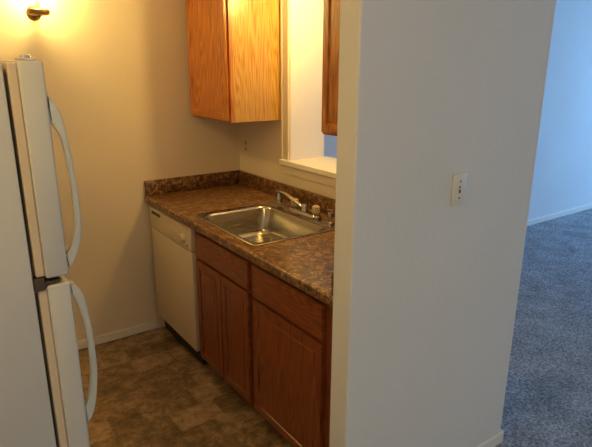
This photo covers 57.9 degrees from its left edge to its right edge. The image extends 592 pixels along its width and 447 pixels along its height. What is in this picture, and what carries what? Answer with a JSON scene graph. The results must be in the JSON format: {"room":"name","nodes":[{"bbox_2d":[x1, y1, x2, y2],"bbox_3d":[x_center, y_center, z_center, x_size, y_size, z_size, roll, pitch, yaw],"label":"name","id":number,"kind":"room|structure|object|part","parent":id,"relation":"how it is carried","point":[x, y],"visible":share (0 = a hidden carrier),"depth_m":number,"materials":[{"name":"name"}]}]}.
{"room":"kitchen","nodes":[
{"label":"kitchen","id":0,"kind":"room"},
{"bbox_2d":[78,326,292,446],"bbox_3d":[-0.741,1.027,2.576,2.470,0.060,2.050,-11,20,-34],"label":"floor","id":1,"kind":"structure","parent":0,"point":[152,391],"depth_m":2.78,"materials":[{"name":"tile"}]},
{"bbox_2d":[0,55,96,446],"bbox_3d":[-1.057,0.408,1.539,0.763,1.705,0.730,-11,20,-34],"label":"refrigerator","id":2,"kind":"object","parent":1,"relation":"on","point":[42,403],"visible":1,"depth_m":1.31,"materials":[{"name":"white metal"}]},
{"bbox_3d":[-0.801,-0.199,1.548,0.054,0.516,0.730,-11,20,-34],"label":"freezer door","id":3,"kind":"part","parent":2,"relation":"part of","materials":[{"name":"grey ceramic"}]},
{"bbox_3d":[-0.562,-0.098,1.310,0.047,0.429,0.028,-11,20,-34],"label":"handle","id":4,"kind":"part","parent":2,"relation":"part of","materials":[{"name":"grey plastic"}]},
{"bbox_3d":[-0.804,0.570,1.772,0.054,1.046,0.730,-11,20,-34],"label":"fresh food door","id":5,"kind":"part","parent":2,"relation":"part of","materials":[{"name":"white metal"}]},
{"bbox_3d":[-0.564,0.345,1.439,0.044,0.420,0.028,-11,20,-34],"label":"handle","id":6,"kind":"part","parent":2,"relation":"part of","materials":[{"name":"grey plastic"}]},
{"bbox_2d":[149,206,207,364],"bbox_3d":[-0.486,0.319,3.354,0.670,0.858,0.603,-11,20,-34],"label":"dishwasher","id":7,"kind":"object","parent":1,"relation":"on","point":[173,241],"visible":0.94,"depth_m":3.12,"materials":[{"name":"white metal"}]},
{"bbox_3d":[-0.715,0.018,3.098,0.046,0.131,0.603,-11,20,-34],"label":"control panel","id":8,"kind":"part","parent":7,"relation":"part of","materials":[{"name":"white plastic"}]},
{"bbox_3d":[-0.716,0.371,3.201,0.044,0.594,0.603,-11,20,-34],"label":"door","id":9,"kind":"part","parent":7,"relation":"part of","materials":[{"name":"white metal"}]},
{"bbox_2d":[195,230,254,407],"bbox_3d":[-0.111,0.454,2.895,0.658,0.868,0.597,-11,20,-34],"label":"base cabinet","id":10,"kind":"object","parent":1,"relation":"on","point":[224,277],"visible":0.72,"depth_m":2.65,"materials":[{"name":"brown wood"}]},
{"bbox_3d":[-0.448,0.500,2.829,0.019,0.583,0.281,-11,20,-34],"label":"door","id":11,"kind":"part","parent":10,"relation":"part of","materials":[{"name":"brown wood"}]},
{"bbox_3d":[-0.368,0.173,2.617,0.019,0.136,0.554,-11,20,-34],"label":"drawer","id":12,"kind":"part","parent":10,"relation":"part of","materials":[{"name":"brown wood"}]},
{"bbox_3d":[-0.288,0.565,2.610,0.019,0.583,0.268,-11,20,-34],"label":"door","id":13,"kind":"part","parent":10,"relation":"part of","materials":[{"name":"brown wood"}]},
{"bbox_2d":[252,263,332,446],"bbox_3d":[0.248,0.598,2.404,0.658,0.868,0.645,-11,20,-34],"label":"base cabinet","id":14,"kind":"object","parent":1,"relation":"on","point":[292,329],"visible":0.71,"depth_m":2.20,"materials":[{"name":"brown wood"}]},
{"bbox_2d":[144,170,335,307],"bbox_3d":[-0.116,-0.031,2.750,0.678,0.135,1.901,-11,20,-34],"label":"countertop","id":15,"kind":"structure","parent":14,"relation":"on","point":[306,263],"depth_m":2.91,"materials":[{"name":"brown laminate"}]},
{"bbox_2d":[195,202,334,245],"bbox_3d":[-0.146,0.067,2.797,0.546,0.176,0.638,-11,20,-34],"label":"sink","id":16,"kind":"object","parent":15,"relation":"in","point":[271,222],"visible":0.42,"depth_m":2.98,"materials":[{"name":"silver metal"}]},
{"bbox_2d":[275,190,320,219],"bbox_3d":[0.007,-0.110,2.926,0.056,0.096,0.396,-11,20,-34],"label":"faucet","id":17,"kind":"object","parent":16,"relation":"on","point":[302,210],"visible":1,"depth_m":2.89,"materials":[{"name":"silver metal"}]},
{"bbox_3d":[-0.034,-0.136,2.973,0.022,0.072,0.263,-12,20,-35],"label":"spout","id":18,"kind":"part","parent":17,"relation":"part of","materials":[{"name":"silver metal"}]},
{"bbox_3d":[-0.008,-0.119,2.946,0.046,0.041,0.044,-11,20,-34],"label":"knob","id":19,"kind":"part","parent":17,"relation":"part of","materials":[{"name":"beige plastic"}]},
{"bbox_3d":[0.046,-0.087,2.875,0.042,0.044,0.042,-11,20,-34],"label":"spout post","id":20,"kind":"part","parent":17,"relation":"part of","materials":[{"name":"silver metal"}]},
{"bbox_3d":[0.046,-0.058,2.883,0.056,0.020,0.260,-11,20,-34],"label":"plate","id":21,"kind":"part","parent":17,"relation":"part of","materials":[{"name":"silver metal"}]},
{"bbox_3d":[0.104,-0.074,2.793,0.046,0.041,0.044,-11,20,-34],"label":"knob","id":22,"kind":"part","parent":17,"relation":"part of","materials":[{"name":"beige plastic"}]},
{"bbox_2d":[326,209,334,224],"bbox_3d":[0.174,-0.035,2.709,0.044,0.076,0.044,-11,20,-34],"label":"sprayer","id":23,"kind":"object","parent":16,"relation":"on","point":[330,211],"visible":1,"depth_m":2.70,"materials":[{"name":"silver metal"}]},
{"bbox_3d":[-0.041,0.310,2.171,0.019,0.148,0.511,-11,20,-34],"label":"drawer","id":24,"kind":"part","parent":14,"relation":"part of","materials":[{"name":"brown wood"}]},
{"bbox_2d":[239,58,335,198],"bbox_3d":[0.266,-0.373,2.929,0.250,2.440,1.905,-11,20,-34],"label":"wall","id":25,"kind":"structure","parent":0,"point":[262,160],"depth_m":3.33,"materials":[{"name":"paint"}]},
{"bbox_2d":[185,0,280,122],"bbox_3d":[-0.376,-1.007,3.155,0.350,0.760,0.511,-11,20,-34],"label":"upper cabinet","id":26,"kind":"object","parent":25,"relation":"attached to","point":[234,45],"visible":1,"depth_m":2.99,"materials":[{"name":"brown wood"}]},
{"bbox_3d":[-0.511,-0.980,3.063,0.019,0.738,0.480,-11,20,-34],"label":"door","id":27,"kind":"part","parent":26,"relation":"part of","materials":[{"name":"brown wood"}]},
{"bbox_3d":[-0.488,-0.986,3.079,0.037,0.760,0.511,-11,20,-34],"label":"frame","id":28,"kind":"part","parent":26,"relation":"part of","materials":[{"name":"brown wood"}]},
{"bbox_3d":[-0.218,-0.953,2.970,0.310,0.760,0.012,-11,20,-34],"label":"panel","id":29,"kind":"part","parent":26,"relation":"part of","materials":[{"name":"brown wood"}]},
{"bbox_2d":[144,170,335,216],"bbox_3d":[-0.115,-0.051,2.745,0.674,0.092,1.901,-11,20,-34],"label":"backsplash","id":30,"kind":"structure","parent":25,"relation":"attached to","point":[184,183],"depth_m":3.38,"materials":[{"name":"brown laminate"}]},
{"bbox_2d":[243,136,248,154],"bbox_3d":[-0.330,-0.513,3.537,0.010,0.116,0.072,-11,20,-34],"label":"wall outlet","id":31,"kind":"object","parent":25,"relation":"attached to","point":[245,139],"visible":1,"depth_m":3.53,"materials":[{"name":"plastic"}]},
{"bbox_2d":[280,0,289,159],"bbox_3d":[0.145,-0.772,2.754,0.016,0.988,0.793,-11,20,-34],"label":"trim","id":32,"kind":"structure","parent":25,"relation":"attached to","point":[284,4],"depth_m":3.03,"materials":[{"name":"paint"}]},
{"bbox_2d":[290,0,323,159],"bbox_3d":[0.258,-0.769,2.829,0.250,0.944,0.670,-11,20,-34],"label":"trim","id":33,"kind":"structure","parent":25,"relation":"attached to","point":[306,16],"depth_m":3.08,"materials":[{"name":"white paint"}]},
{"bbox_2d":[279,156,336,178],"bbox_3d":[0.254,-0.302,2.968,0.310,0.029,0.798,-11,20,-34],"label":"window sill","id":34,"kind":"structure","parent":25,"relation":"attached to","point":[326,166],"depth_m":3.04,"materials":[{"name":"white paint"}]},
{"bbox_2d":[283,165,335,187],"bbox_3d":[0.148,-0.241,2.904,0.012,0.054,0.770,-11,20,-34],"label":"trim","id":35,"kind":"structure","parent":25,"relation":"attached to","point":[318,178],"depth_m":2.99,"materials":[{"name":"paint"}]},
{"bbox_2d":[321,0,340,135],"bbox_3d":[0.405,-0.703,2.083,0.350,0.740,0.561,-11,20,-34],"label":"upper cabinet","id":36,"kind":"object","parent":25,"relation":"attached to","point":[331,8],"visible":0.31,"depth_m":2.18,"materials":[{"name":"brown wood"}]},
{"bbox_2d":[0,0,591,341],"bbox_3d":[1.712,-0.997,5.091,10.040,2.440,0.120,-11,20,-34],"label":"wall","id":37,"kind":"structure","parent":0,"point":[116,72],"depth_m":3.24,"materials":[{"name":"paint"}]},
{"bbox_2d":[26,0,49,20],"bbox_3d":[-1.298,-1.117,2.668,0.106,0.190,0.172,-11,20,-34],"label":"wall sconce","id":38,"kind":"object","parent":37,"relation":"attached to","point":[34,13],"visible":1,"depth_m":2.64,"materials":[{"name":"gold metal"}]},
{"bbox_3d":[-1.344,-1.079,2.747,0.072,0.072,0.016,-11,20,-34],"label":"plate","id":39,"kind":"part","parent":38,"relation":"part of","materials":[{"name":"gold metal"}]},
{"bbox_2d":[34,0,40,7],"bbox_3d":[-1.280,-1.089,2.648,0.026,0.054,0.026,-11,20,-34],"label":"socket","id":40,"kind":"object","parent":38,"relation":"attached to","point":[37,2],"depth_m":2.64,"materials":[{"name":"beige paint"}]},
{"bbox_2d":[77,321,156,349],"bbox_3d":[-1.593,0.800,3.118,1.625,0.054,0.013,-11,20,-34],"label":"baseboard","id":41,"kind":"structure","parent":37,"relation":"attached to","point":[82,344],"depth_m":3.42,"materials":[{"name":"beige paint"}]},
{"bbox_2d":[527,203,591,225],"bbox_3d":[2.789,-0.047,6.072,7.210,0.064,0.013,-11,20,-34],"label":"baseboard","id":42,"kind":"structure","parent":37,"relation":"attached to","point":[588,206],"depth_m":6.25,"materials":[{"name":"beige paint"}]},
{"bbox_2d":[329,0,555,446],"bbox_3d":[0.542,-0.086,1.944,0.958,2.440,0.092,-11,20,-34],"label":"wall","id":43,"kind":"structure","parent":0,"point":[425,288],"depth_m":1.86,"materials":[{"name":"paint"}]},
{"bbox_2d":[451,172,466,206],"bbox_3d":[0.580,-0.119,1.892,0.072,0.116,0.018,-11,20,-34],"label":"light switch","id":44,"kind":"object","parent":43,"relation":"attached to","point":[459,180],"visible":1,"depth_m":1.89,"materials":[{"name":"beige plastic"}]},
{"bbox_2d":[476,429,504,446],"bbox_3d":[0.541,1.060,2.271,0.984,0.058,0.105,-11,20,-34],"label":"baseboard","id":45,"kind":"structure","parent":43,"relation":"attached to","point":[497,438],"depth_m":2.46,"materials":[{"name":"beige paint"}]},
{"bbox_2d":[495,208,591,446],"bbox_3d":[3.463,0.908,3.036,9.900,0.064,6.100,-11,20,-34],"label":"floor","id":46,"kind":"structure","parent":0,"point":[548,399],"depth_m":3.40,"materials":[{"name":"grey carpet"}]}
]}

